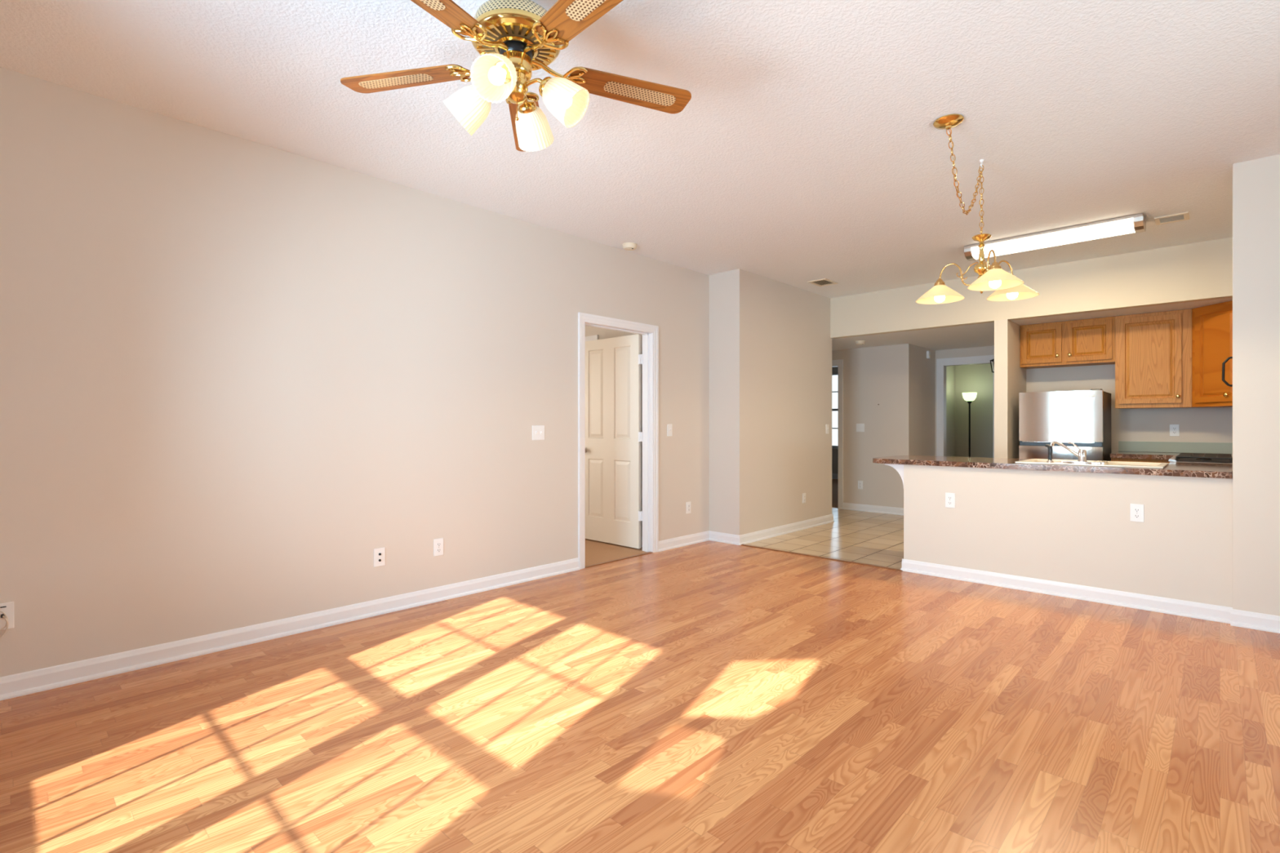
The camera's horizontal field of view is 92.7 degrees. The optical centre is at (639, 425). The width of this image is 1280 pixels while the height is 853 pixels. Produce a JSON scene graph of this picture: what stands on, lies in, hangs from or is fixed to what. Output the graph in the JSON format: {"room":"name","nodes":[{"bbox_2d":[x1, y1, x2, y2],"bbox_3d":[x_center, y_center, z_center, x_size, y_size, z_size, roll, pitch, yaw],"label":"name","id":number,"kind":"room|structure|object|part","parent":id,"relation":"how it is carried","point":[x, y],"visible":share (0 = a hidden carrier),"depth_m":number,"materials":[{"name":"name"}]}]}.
{"room":"empty living room","nodes":[
{"label":"empty living room","id":0,"kind":"room"},
{"bbox_2d":[0,66,708,677],"bbox_3d":[-1.418,-0.181,4.126,0.120,2.722,6.050,0,0,44],"label":"wall","id":1,"kind":"structure","parent":0,"point":[236,372],"depth_m":3.35,"materials":[{"name":"beige paint"}]},
{"bbox_2d":[0,601,13,638],"bbox_3d":[-2.785,0.915,2.568,0.044,0.295,0.212,0,0,44],"label":"wall plate","id":2,"kind":"object","parent":1,"relation":"attached to","point":[6,609],"visible":1,"depth_m":2.63,"materials":[{"name":"white plastic"}]},
{"bbox_2d":[0,557,579,700],"bbox_3d":[-1.933,1.133,3.480,0.024,0.094,4.163,0,0,44],"label":"baseboard","id":3,"kind":"structure","parent":1,"relation":"attached to","point":[13,686],"depth_m":3.28,"materials":[{"name":"white paint"}]},
{"bbox_2d":[373,547,385,567],"bbox_3d":[-1.623,0.825,3.810,0.018,0.114,0.070,0,0,44],"label":"outlet","id":4,"kind":"object","parent":1,"relation":"attached to","point":[379,553],"visible":1,"depth_m":3.81,"materials":[{"name":"white plastic"}]},
{"bbox_2d":[433,537,443,556],"bbox_3d":[-1.352,0.820,4.101,0.010,0.114,0.070,0,0,44],"label":"outlet","id":5,"kind":"object","parent":1,"relation":"attached to","point":[437,543],"visible":1,"depth_m":4.10,"materials":[{"name":"white plastic"}]},
{"bbox_2d":[532,425,544,439],"bbox_3d":[-0.778,0.059,4.699,0.019,0.114,0.116,0,0,44],"label":"light switch","id":6,"kind":"object","parent":1,"relation":"attached to","point":[538,431],"visible":1,"depth_m":4.70,"materials":[{"name":"white plastic"}]},
{"bbox_2d":[585,333,642,548],"bbox_3d":[-0.304,0.153,6.021,0.875,2.030,0.103,0,0,44],"label":"door","id":7,"kind":"structure","parent":1,"relation":"in","point":[613,366],"depth_m":6.01,"materials":[{"name":"white paint"}]},
{"bbox_2d":[577,312,658,569],"bbox_3d":[-0.167,0.129,5.343,0.018,2.102,0.967,0,0,44],"label":"trim","id":8,"kind":"structure","parent":1,"relation":"attached to","point":[583,317],"depth_m":5.04,"materials":[{"name":"white paint"}]},
{"bbox_2d":[585,321,652,551],"bbox_3d":[-0.217,0.155,5.390,0.124,2.050,0.863,0,0,44],"label":"trim","id":9,"kind":"structure","parent":1,"relation":"attached to","point":[646,336],"depth_m":5.68,"materials":[{"name":"white paint"}]},
{"bbox_2d":[585,551,653,568],"bbox_3d":[-0.179,1.177,5.354,0.035,0.007,0.827,0,0,44],"label":"trim","id":10,"kind":"structure","parent":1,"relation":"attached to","point":[647,553],"depth_m":5.33,"materials":[{"name":"brown wood"}]},
{"bbox_2d":[666,424,672,435],"bbox_3d":[0.288,0.049,5.821,0.019,0.114,0.070,0,0,44],"label":"light switch","id":11,"kind":"object","parent":1,"relation":"attached to","point":[669,427],"visible":1,"depth_m":5.82,"materials":[{"name":"white plastic"}]},
{"bbox_2d":[658,530,709,551],"bbox_3d":[0.444,1.133,5.981,0.024,0.094,0.797,0,0,44],"label":"baseboard","id":12,"kind":"structure","parent":1,"relation":"attached to","point":[673,543],"depth_m":5.96,"materials":[{"name":"white paint"}]},
{"bbox_2d":[686,501,690,513],"bbox_3d":[0.481,0.815,6.031,0.010,0.114,0.070,0,0,44],"label":"outlet","id":13,"kind":"object","parent":1,"relation":"attached to","point":[688,504],"visible":1,"depth_m":6.03,"materials":[{"name":"white plastic"}]},
{"bbox_2d":[585,325,642,537],"bbox_3d":[-2.266,-0.120,5.767,3.370,2.600,3.640,0,0,44],"label":"wall","id":14,"kind":"structure","parent":0,"point":[602,333],"depth_m":6.23,"materials":[{"name":"beige paint"}]},
{"bbox_2d":[585,334,598,341],"bbox_3d":[-0.765,0.120,6.672,0.900,2.120,0.020,0,0,44],"label":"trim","id":15,"kind":"structure","parent":14,"relation":"attached to","point":[591,337],"depth_m":6.41,"materials":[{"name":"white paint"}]},
{"bbox_2d":[0,507,1279,852],"bbox_3d":[3.224,1.205,5.151,7.820,0.050,13.690,0,0,44],"label":"floor","id":16,"kind":"structure","parent":0,"point":[708,696],"depth_m":2.39,"materials":[{"name":"brown wood"}]},
{"bbox_2d":[741,544,902,570],"bbox_3d":[1.560,1.177,5.486,1.575,0.007,0.033,0,0,44],"label":"trim","id":17,"kind":"structure","parent":16,"relation":"on","point":[741,544],"depth_m":5.39,"materials":[{"name":"brown wood"}]},
{"bbox_2d":[962,392,977,457],"bbox_3d":[6.054,0.292,11.214,0.260,1.775,0.260,0,0,44],"label":"floor lamp","id":18,"kind":"object","parent":16,"relation":"on","point":[969,397],"visible":0.75,"depth_m":11.20,"materials":[{"name":"black metal"}]},
{"bbox_3d":[6.054,-0.515,11.214,0.244,0.160,0.244,0,0,44],"label":"lamp shade","id":19,"kind":"part","parent":18,"relation":"part of","materials":[{"name":"white glass"}]},
{"bbox_2d":[1018,388,1111,461],"bbox_3d":[4.270,0.420,6.129,0.672,1.520,0.672,0,0,44],"label":"refrigerator","id":20,"kind":"object","parent":16,"relation":"on","point":[1082,418],"visible":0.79,"depth_m":5.88,"materials":[{"name":"silver metal"}]},
{"bbox_3d":[4.035,0.164,5.903,0.582,0.008,0.022,0,0,44],"label":"door trim","id":21,"kind":"part","parent":20,"relation":"part of","materials":[{"name":"silver metal"}]},
{"bbox_3d":[4.062,0.642,5.910,0.672,0.875,0.065,0,0,44],"label":"fridge door","id":22,"kind":"part","parent":20,"relation":"part of","materials":[{"name":"silver metal"}]},
{"bbox_3d":[4.062,-0.084,5.910,0.672,0.484,0.065,0,0,44],"label":"freezer door","id":23,"kind":"part","parent":20,"relation":"part of","materials":[{"name":"silver metal"}]},
{"bbox_2d":[1111,457,1170,463],"bbox_3d":[4.774,0.743,5.774,0.443,0.875,0.646,0,0,44],"label":"base cabinet","id":24,"kind":"object","parent":16,"relation":"on","point":[1127,460],"visible":0.11,"depth_m":5.55,"materials":[{"name":"brown wood"}]},
{"bbox_3d":[4.551,0.405,5.552,0.400,0.150,0.018,0,0,44],"label":"drawer","id":25,"kind":"part","parent":24,"relation":"part of","materials":[{"name":"brown wood"}]},
{"bbox_2d":[1110,451,1232,459],"bbox_3d":[5.010,0.284,5.487,1.188,0.039,0.737,0,0,44],"label":"countertop","id":26,"kind":"structure","parent":24,"relation":"on","point":[1131,455],"depth_m":5.57,"materials":[{"name":"brown stone"}]},
{"bbox_2d":[1168,453,1232,463],"bbox_3d":[4.601,0.709,4.726,0.730,0.943,0.920,0,0,44],"label":"stove","id":27,"kind":"object","parent":16,"relation":"on","point":[1182,457],"visible":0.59,"depth_m":4.65,"materials":[{"name":"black metal"}]},
{"bbox_3d":[4.354,0.267,4.960,0.050,0.017,0.920,0,0,44],"label":"control panel","id":28,"kind":"part","parent":27,"relation":"part of","materials":[{"name":"silver metal"}]},
{"bbox_3d":[4.329,0.261,4.687,0.090,0.014,0.090,0,0,44],"label":"burner","id":29,"kind":"part","parent":27,"relation":"part of","materials":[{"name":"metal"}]},
{"bbox_2d":[1176,457,1232,462],"bbox_3d":[4.604,0.272,4.723,0.710,0.007,0.910,0,0,44],"label":"cooktop","id":30,"kind":"object","parent":27,"relation":"in","point":[1193,460],"depth_m":4.59,"materials":[{"name":"black glass"}]},
{"bbox_2d":[1232,154,1279,616],"bbox_3d":[4.545,-0.181,2.696,2.765,2.722,0.120,0,0,44],"label":"wall pier","id":31,"kind":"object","parent":16,"relation":"on","point":[1255,182],"visible":0.8,"depth_m":3.53,"materials":[{"name":"paint"}]},
{"bbox_2d":[1230,608,1279,633],"bbox_3d":[4.448,1.133,2.689,2.655,0.094,0.024,0,0,44],"label":"baseboard","id":32,"kind":"object","parent":31,"relation":"attached to","point":[1238,618],"visible":1,"depth_m":3.53,"materials":[{"name":"white paint"}]},
{"bbox_3d":[3.388,0.749,4.579,2.285,0.862,0.933,0,0,44],"label":"base cabinet","id":33,"kind":"object","parent":16,"relation":"on","visible":0},
{"bbox_2d":[872,455,1232,478],"bbox_3d":[3.232,0.297,4.627,2.582,0.039,1.100,0,0,44],"label":"countertop","id":34,"kind":"structure","parent":33,"relation":"on","point":[1215,470],"depth_m":4.29,"materials":[{"name":"brown stone"}]},
{"bbox_2d":[1050,440,1104,464],"bbox_3d":[3.033,0.189,4.258,0.082,0.153,0.334,0,0,-33],"label":"faucet","id":35,"kind":"object","parent":34,"relation":"on","point":[1082,453],"visible":0.99,"depth_m":4.22,"materials":[{"name":"silver metal"}]},
{"bbox_3d":[3.010,0.169,4.323,0.024,0.113,0.202,0,0,-25],"label":"spout","id":36,"kind":"part","parent":35,"relation":"part of","materials":[{"name":"silver metal"}]},
{"bbox_3d":[3.042,0.151,4.269,0.014,0.062,0.090,0,0,-18],"label":"lever","id":37,"kind":"part","parent":35,"relation":"part of","materials":[{"name":"silver metal"}]},
{"bbox_3d":[3.057,0.260,4.220,0.250,0.012,0.060,0,0,44],"label":"deck plate","id":38,"kind":"part","parent":35,"relation":"part of","materials":[{"name":"silver metal"}]},
{"bbox_2d":[1014,458,1168,468],"bbox_3d":[3.228,0.361,4.375,0.823,0.190,0.560,0,0,44],"label":"sink","id":39,"kind":"object","parent":34,"relation":"in","point":[1041,461],"visible":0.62,"depth_m":4.35,"materials":[{"name":"beige ceramic"}]},
{"bbox_2d":[1044,444,1053,462],"bbox_3d":[2.918,0.201,4.354,0.044,0.131,0.054,0,0,-37],"label":"sprayer","id":40,"kind":"object","parent":39,"relation":"on","point":[1049,446],"visible":1,"depth_m":4.34,"materials":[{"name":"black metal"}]},
{"bbox_3d":[3.125,0.364,4.514,0.412,0.184,0.430,0,0,44],"label":"bowl","id":41,"kind":"part","parent":39,"relation":"part of","materials":[{"name":"beige ceramic"}]},
{"bbox_3d":[3.411,0.364,4.242,0.305,0.184,0.430,0,0,44],"label":"bowl","id":42,"kind":"part","parent":39,"relation":"part of","materials":[{"name":"beige ceramic"}]},
{"bbox_2d":[0,0,1279,298],"bbox_3d":[1.661,-1.592,2.554,6.750,0.100,8.010,0,0,44],"label":"ceiling","id":43,"kind":"structure","parent":0,"point":[806,146],"depth_m":3.03,"materials":[{"name":"white paint"}]},
{"bbox_2d":[340,0,691,151],"bbox_3d":[-0.411,-1.283,2.075,1.254,0.518,1.282,0,0,44],"label":"ceiling fan","id":44,"kind":"object","parent":43,"relation":"hanging from","point":[513,39],"visible":1,"depth_m":2.08,"materials":[{"name":"brown wood"}]},
{"bbox_3d":[-0.846,-1.250,2.204,0.475,0.006,0.136,0,9,13],"label":"blade","id":45,"kind":"part","parent":44,"relation":"part of","materials":[{"name":"brown wood"}]},
{"bbox_3d":[-0.645,-1.250,1.743,0.136,0.006,0.475,10,5,30],"label":"blade","id":46,"kind":"part","parent":44,"relation":"part of","materials":[{"name":"brown wood"}]},
{"bbox_3d":[-0.603,-1.103,2.145,0.163,0.160,0.136,0,0,1],"label":"lamp shade","id":47,"kind":"part","parent":44,"relation":"part of","materials":[{"name":"white glass"}]},
{"bbox_3d":[-0.461,-1.103,1.937,0.136,0.160,0.163,0,0,1],"label":"lamp shade","id":48,"kind":"part","parent":44,"relation":"part of","materials":[{"name":"white glass"}]},
{"bbox_3d":[-0.449,-1.122,1.956,0.054,0.079,0.085,0,0,26],"label":"bulb","id":49,"kind":"part","parent":44,"relation":"part of","materials":[{"name":"white glass"}]},
{"bbox_2d":[472,18,558,71],"bbox_3d":[-0.428,-1.302,2.112,0.292,0.016,0.292,0,0,44],"label":"motor","id":50,"kind":"object","parent":44,"relation":"attached to","point":[511,32],"depth_m":2.05,"materials":[{"name":"gold metal"}]},
{"bbox_3d":[-0.421,-1.083,2.089,0.011,0.083,0.011,0,0,21],"label":"pull chain","id":51,"kind":"part","parent":44,"relation":"part of","materials":[{"name":"gold metal"}]},
{"bbox_3d":[-0.469,-1.250,2.537,0.136,0.006,0.475,-9,1,-5],"label":"blade","id":52,"kind":"part","parent":44,"relation":"part of","materials":[{"name":"brown wood"}]},
{"bbox_3d":[-0.359,-1.175,2.101,0.086,0.036,0.013,0,0,9],"label":"lamp arm","id":53,"kind":"part","parent":44,"relation":"part of","materials":[{"name":"gold metal"}]},
{"bbox_3d":[-0.406,-1.103,2.288,0.136,0.160,0.163,0,0,17],"label":"lamp shade","id":54,"kind":"part","parent":44,"relation":"part of","materials":[{"name":"white glass"}]},
{"bbox_3d":[-0.252,-1.103,2.089,0.163,0.160,0.136,0,0,17],"label":"lamp shade","id":55,"kind":"part","parent":44,"relation":"part of","materials":[{"name":"white glass"}]},
{"bbox_3d":[-0.273,-1.122,2.083,0.085,0.079,0.054,0,0,-8],"label":"bulb","id":56,"kind":"part","parent":44,"relation":"part of","materials":[{"name":"white glass"}]},
{"bbox_3d":[-0.145,-1.250,1.792,0.136,0.006,0.475,12,-8,-41],"label":"blade","id":57,"kind":"part","parent":44,"relation":"part of","materials":[{"name":"brown wood"}]},
{"bbox_3d":[-0.036,-1.250,2.282,0.475,0.006,0.136,0,-9,-23],"label":"blade","id":58,"kind":"part","parent":44,"relation":"part of","materials":[{"name":"brown wood"}]},
{"bbox_2d":[622,242,636,250],"bbox_3d":[-0.087,-1.520,5.214,0.124,0.045,0.124,0,0,44],"label":"smoke detector","id":59,"kind":"object","parent":43,"relation":"attached to","point":[627,246],"visible":1,"depth_m":5.17,"materials":[{"name":"beige plastic"}]},
{"bbox_3d":[-0.087,-1.536,5.214,0.124,0.012,0.124,0,0,44],"label":"plate","id":60,"kind":"part","parent":59,"relation":"part of","materials":[{"name":"beige plastic"}]},
{"bbox_2d":[807,278,838,286],"bbox_3d":[1.971,-1.536,6.583,0.210,0.011,0.290,0,0,44],"label":"ceiling vent","id":61,"kind":"object","parent":43,"relation":"in","point":[824,282],"visible":1,"depth_m":6.57,"materials":[{"name":"beige plastic"}]},
{"bbox_2d":[915,113,1039,304],"bbox_3d":[1.823,-1.145,3.461,0.615,0.794,1.031,0,0,44],"label":"chandelier","id":62,"kind":"object","parent":43,"relation":"hanging from","point":[1009,287],"visible":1,"depth_m":3.52,"materials":[{"name":"gold metal"}]},
{"bbox_3d":[1.823,-0.798,3.713,0.060,0.104,0.060,0,0,44],"label":"bulb","id":63,"kind":"part","parent":62,"relation":"part of","materials":[{"name":"white glass"}]},
{"bbox_3d":[1.823,-0.805,3.713,0.268,0.089,0.268,0,0,44],"label":"lamp shade","id":64,"kind":"part","parent":62,"relation":"part of","materials":[{"name":"beige glass"}]},
{"bbox_3d":[1.897,-0.897,3.642,0.216,0.152,0.020,0,0,44],"label":"arm","id":65,"kind":"part","parent":62,"relation":"part of","materials":[{"name":"gold metal"}]},
{"bbox_3d":[1.778,-1.313,3.326,0.026,0.401,0.645,0,0,43],"label":"chain","id":66,"kind":"part","parent":62,"relation":"part of","materials":[{"name":"gold metal"}]},
{"bbox_3d":[1.778,-1.309,3.325,0.018,0.379,0.627,0,0,43],"label":"cord","id":67,"kind":"part","parent":62,"relation":"part of","materials":[{"name":"gold metal"}]},
{"bbox_3d":[1.961,-0.897,3.430,0.020,0.152,0.216,0,0,11],"label":"arm","id":68,"kind":"part","parent":62,"relation":"part of","materials":[{"name":"gold metal"}]},
{"bbox_3d":[1.937,-0.798,3.329,0.060,0.104,0.060,0,0,44],"label":"bulb","id":69,"kind":"part","parent":62,"relation":"part of","materials":[{"name":"white glass"}]},
{"bbox_3d":[1.937,-0.805,3.329,0.268,0.089,0.268,0,0,44],"label":"lamp shade","id":70,"kind":"part","parent":62,"relation":"part of","materials":[{"name":"beige glass"}]},
{"bbox_3d":[2.110,-0.897,3.591,0.216,0.152,0.020,0,0,-19],"label":"arm","id":71,"kind":"part","parent":62,"relation":"part of","materials":[{"name":"gold metal"}]},
{"bbox_3d":[2.209,-0.798,3.621,0.060,0.104,0.060,0,0,44],"label":"bulb","id":72,"kind":"part","parent":62,"relation":"part of","materials":[{"name":"white glass"}]},
{"bbox_3d":[2.209,-0.805,3.621,0.268,0.089,0.268,0,0,44],"label":"lamp shade","id":73,"kind":"part","parent":62,"relation":"part of","materials":[{"name":"beige glass"}]},
{"bbox_2d":[964,213,1146,261],"bbox_3d":[3.309,-1.494,4.939,1.195,0.097,0.260,0,0,44],"label":"fluorescent light","id":74,"kind":"object","parent":43,"relation":"attached to","point":[1136,223],"visible":0.98,"depth_m":4.81,"materials":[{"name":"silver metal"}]},
{"bbox_2d":[1154,211,1189,225],"bbox_3d":[3.958,-1.536,4.543,0.190,0.011,0.200,0,0,44],"label":"ceiling vent","id":75,"kind":"object","parent":43,"relation":"in","point":[1184,215],"visible":1,"depth_m":4.53,"materials":[{"name":"beige plastic"}]},
{"bbox_2d":[585,479,838,565],"bbox_3d":[0.715,1.203,8.701,3.450,0.054,11.800,0,0,44],"label":"floor","id":76,"kind":"structure","parent":0,"point":[596,552],"depth_m":5.75,"materials":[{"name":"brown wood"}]},
{"bbox_2d":[708,268,831,535],"bbox_3d":[1.527,-0.181,6.867,0.375,2.722,1.980,0,0,44],"label":"wall partition","id":77,"kind":"structure","parent":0,"point":[770,341],"depth_m":6.35,"materials":[{"name":"beige paint"}]},
{"bbox_2d":[709,530,740,545],"bbox_3d":[0.841,1.133,6.136,0.387,0.094,0.024,0,0,44],"label":"baseboard","id":78,"kind":"structure","parent":77,"relation":"attached to","point":[726,538],"depth_m":6.13,"materials":[{"name":"white paint"}]},
{"bbox_2d":[738,514,834,545],"bbox_3d":[1.671,1.133,6.729,0.024,0.094,2.002,0,0,44],"label":"baseboard","id":79,"kind":"structure","parent":77,"relation":"attached to","point":[744,539],"depth_m":6.61,"materials":[{"name":"white paint"}]},
{"bbox_2d":[802,493,805,503],"bbox_3d":[1.871,0.831,6.949,0.010,0.114,0.070,0,0,44],"label":"outlet","id":80,"kind":"object","parent":77,"relation":"attached to","point":[803,494],"visible":1,"depth_m":6.94,"materials":[{"name":"white plastic"}]},
{"bbox_2d":[826,424,828,433],"bbox_3d":[2.264,0.047,7.357,0.019,0.114,0.070,0,0,44],"label":"light switch","id":81,"kind":"object","parent":77,"relation":"attached to","point":[827,425],"visible":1,"depth_m":7.36,"materials":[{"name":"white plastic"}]},
{"bbox_2d":[831,343,935,507],"bbox_3d":[3.107,0.059,9.034,2.060,2.242,1.020,0,0,44],"label":"wall","id":82,"kind":"structure","parent":0,"point":[900,379],"depth_m":8.27,"materials":[{"name":"beige paint"}]},
{"bbox_2d":[831,359,843,509],"bbox_3d":[2.547,0.129,8.928,0.935,2.103,0.130,0,0,44],"label":"trim","id":83,"kind":"structure","parent":82,"relation":"attached to","point":[839,363],"depth_m":8.59,"materials":[{"name":"white paint"}]},
{"bbox_2d":[856,423,864,431],"bbox_3d":[3.027,0.036,8.394,0.116,0.114,0.019,0,0,44],"label":"light switch","id":84,"kind":"object","parent":82,"relation":"attached to","point":[860,427],"visible":1,"depth_m":8.39,"materials":[{"name":"white plastic"}]},
{"bbox_2d":[857,480,862,488],"bbox_3d":[3.030,0.823,8.397,0.070,0.114,0.010,0,0,44],"label":"outlet","id":85,"kind":"object","parent":82,"relation":"attached to","point":[860,482],"visible":1,"depth_m":8.39,"materials":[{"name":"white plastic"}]},
{"bbox_2d":[842,502,903,515],"bbox_3d":[3.176,1.133,8.249,0.902,0.094,0.024,0,0,44],"label":"baseboard","id":86,"kind":"structure","parent":82,"relation":"attached to","point":[848,506],"depth_m":8.26,"materials":[{"name":"white paint"}]},
{"bbox_2d":[926,351,930,358],"bbox_3d":[3.989,-0.973,8.438,0.040,0.105,0.060,0,0,44],"label":"sensor","id":87,"kind":"object","parent":82,"relation":"attached to","point":[928,353],"visible":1,"depth_m":8.42,"materials":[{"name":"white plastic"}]},
{"bbox_2d":[831,365,955,473],"bbox_3d":[3.238,-0.120,11.393,3.600,2.600,4.620,0,0,44],"label":"wall","id":88,"kind":"structure","parent":0,"point":[950,370],"depth_m":11.60,"materials":[{"name":"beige paint"}]},
{"bbox_2d":[831,373,838,448],"bbox_3d":[4.477,-0.310,13.133,1.240,1.650,0.110,0,0,44],"label":"window","id":89,"kind":"structure","parent":88,"relation":"in","point":[833,374],"depth_m":13.35,"materials":[{"name":"white paint"}]},
{"bbox_2d":[831,473,838,479],"bbox_3d":[4.654,1.120,12.942,3.280,0.120,0.024,0,0,44],"label":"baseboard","id":90,"kind":"structure","parent":88,"relation":"attached to","point":[834,476],"depth_m":13.32,"materials":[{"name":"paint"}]},
{"bbox_2d":[935,346,994,456],"bbox_3d":[4.580,-0.120,8.450,2.440,2.600,0.160,0,0,44],"label":"wall","id":91,"kind":"structure","parent":0,"point":[988,350],"depth_m":8.47,"materials":[{"name":"beige paint"}]},
{"bbox_2d":[936,355,994,457],"bbox_3d":[4.549,0.120,8.433,0.811,2.120,0.130,0,0,44],"label":"trim","id":92,"kind":"structure","parent":91,"relation":"attached to","point":[941,363],"depth_m":8.62,"materials":[{"name":"white paint"}]},
{"bbox_2d":[955,363,992,457],"bbox_3d":[5.813,-0.120,9.733,2.420,2.600,3.520,0,0,44],"label":"wall","id":93,"kind":"structure","parent":0,"point":[976,378],"depth_m":11.51,"materials":[{"name":"green paint"}]},
{"bbox_2d":[994,319,1026,458],"bbox_3d":[4.409,0.059,6.970,0.119,2.242,2.220,0,0,44],"label":"wall column","id":94,"kind":"structure","parent":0,"point":[1010,379],"depth_m":6.19,"materials":[{"name":"paint"}]},
{"bbox_2d":[830,237,1232,338],"bbox_3d":[3.818,-1.302,6.077,4.035,0.480,0.110,0,0,44],"label":"wall header","id":95,"kind":"structure","parent":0,"point":[1201,271],"depth_m":5.76,"materials":[{"name":"beige paint"}]},
{"bbox_2d":[831,297,1232,350],"bbox_3d":[4.006,-1.112,7.498,5.720,0.100,2.210,0,0,44],"label":"ceiling","id":96,"kind":"structure","parent":0,"point":[982,335],"depth_m":7.13,"materials":[{"name":"white paint"}]},
{"bbox_2d":[855,340,865,345],"bbox_3d":[2.787,-1.040,7.725,0.120,0.045,0.120,0,0,44],"label":"smoke detector","id":97,"kind":"object","parent":96,"relation":"attached to","point":[859,342],"visible":1,"depth_m":7.68,"materials":[{"name":"beige plastic"}]},
{"bbox_2d":[990,359,994,373],"bbox_3d":[4.477,-0.859,7.609,0.167,0.406,0.167,0,0,44],"label":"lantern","id":98,"kind":"object","parent":96,"relation":"hanging from","point":[992,360],"visible":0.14,"depth_m":7.60,"materials":[{"name":"black metal"}]},
{"bbox_2d":[903,464,1232,607],"bbox_3d":[2.876,0.749,4.337,1.915,0.862,0.120,0,0,44],"label":"wall","id":99,"kind":"structure","parent":0,"point":[1069,527],"depth_m":4.14,"materials":[{"name":"paint"}]},
{"bbox_2d":[884,463,903,486],"bbox_3d":[2.125,0.421,5.055,0.158,0.207,0.100,0,0,44],"label":"corbel","id":100,"kind":"object","parent":99,"relation":"attached to","point":[899,468],"visible":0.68,"depth_m":4.99,"materials":[{"name":"white paint"}]},
{"bbox_2d":[945,492,955,507],"bbox_3d":[2.391,0.580,4.708,0.070,0.114,0.010,0,0,44],"label":"outlet","id":101,"kind":"object","parent":99,"relation":"attached to","point":[949,497],"visible":1,"depth_m":4.71,"materials":[{"name":"white plastic"}]},
{"bbox_2d":[901,559,1232,623],"bbox_3d":[2.822,1.133,4.289,1.927,0.094,0.024,0,0,44],"label":"baseboard","id":102,"kind":"structure","parent":99,"relation":"attached to","point":[1206,611],"depth_m":4.14,"materials":[{"name":"white paint"}]},
{"bbox_2d":[1129,503,1143,522],"bbox_3d":[3.204,0.566,3.936,0.070,0.114,0.010,0,0,44],"label":"outlet","id":103,"kind":"object","parent":99,"relation":"attached to","point":[1136,511],"visible":1,"depth_m":3.94,"materials":[{"name":"white plastic"}]},
{"bbox_2d":[1133,507,1140,511],"bbox_3d":[3.202,0.546,3.934,0.033,0.029,0.003,0,0,44],"label":"receptacle","id":104,"kind":"object","parent":103,"relation":"attached to","point":[1135,509],"depth_m":3.93,"materials":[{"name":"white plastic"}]},
{"bbox_2d":[1133,513,1140,518],"bbox_3d":[3.202,0.586,3.934,0.033,0.029,0.003,0,0,44],"label":"receptacle","id":105,"kind":"object","parent":103,"relation":"attached to","point":[1135,515],"depth_m":3.93,"materials":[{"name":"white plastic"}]},
{"bbox_2d":[1026,364,1232,453],"bbox_3d":[5.060,0.059,6.034,2.115,2.242,0.120,0,0,44],"label":"wall","id":106,"kind":"structure","parent":0,"point":[1197,424],"depth_m":6.07,"materials":[{"name":"beige paint"}]},
{"bbox_2d":[1019,316,1115,368],"bbox_3d":[4.423,-0.839,6.314,0.801,0.443,0.345,0,0,44],"label":"upper cabinet","id":107,"kind":"object","parent":106,"relation":"attached to","point":[1083,342],"visible":0.99,"depth_m":6.20,"materials":[{"name":"brown wood"}]},
{"bbox_3d":[4.180,-0.840,6.360,0.356,0.390,0.018,0,0,44],"label":"door","id":108,"kind":"part","parent":107,"relation":"part of","materials":[{"name":"brown wood"}]},
{"bbox_3d":[4.473,-0.840,6.082,0.368,0.390,0.018,0,0,44],"label":"door","id":109,"kind":"part","parent":107,"relation":"part of","materials":[{"name":"brown wood"}]},
{"bbox_2d":[1115,308,1191,408],"bbox_3d":[4.916,-0.613,5.846,0.554,0.895,0.345,0,0,44],"label":"upper cabinet","id":110,"kind":"object","parent":106,"relation":"attached to","point":[1153,350],"visible":0.99,"depth_m":5.74,"materials":[{"name":"brown wood"}]},
{"bbox_2d":[1169,424,1179,435],"bbox_3d":[5.139,0.050,5.870,0.070,0.114,0.010,0,0,44],"label":"outlet","id":111,"kind":"object","parent":106,"relation":"attached to","point":[1174,428],"visible":1,"depth_m":5.87,"materials":[{"name":"white plastic"}]},
{"bbox_2d":[1118,440,1232,453],"bbox_3d":[5.258,0.213,5.747,1.188,0.102,0.020,0,0,44],"label":"backsplash","id":112,"kind":"structure","parent":106,"relation":"attached to","point":[1141,446],"depth_m":5.84,"materials":[{"name":"paint"}]},
{"bbox_2d":[1191,300,1232,407],"bbox_3d":[5.248,-0.613,5.333,0.631,0.895,0.631,0,0,44],"label":"upper cabinet","id":113,"kind":"object","parent":106,"relation":"attached to","point":[1211,325],"visible":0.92,"depth_m":5.36,"materials":[{"name":"brown wood"}]},
{"bbox_3d":[4.828,-0.181,4.341,0.120,2.722,2.655,0,0,44],"label":"wall","id":114,"kind":"structure","parent":0,"visible":0},
{"bbox_2d":[1222,356,1232,386],"bbox_3d":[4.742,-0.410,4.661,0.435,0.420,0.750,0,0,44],"label":"handle","id":115,"kind":"object","parent":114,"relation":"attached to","point":[1226,383],"visible":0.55,"depth_m":4.55,"materials":[{"name":"black plastic"}]}
]}

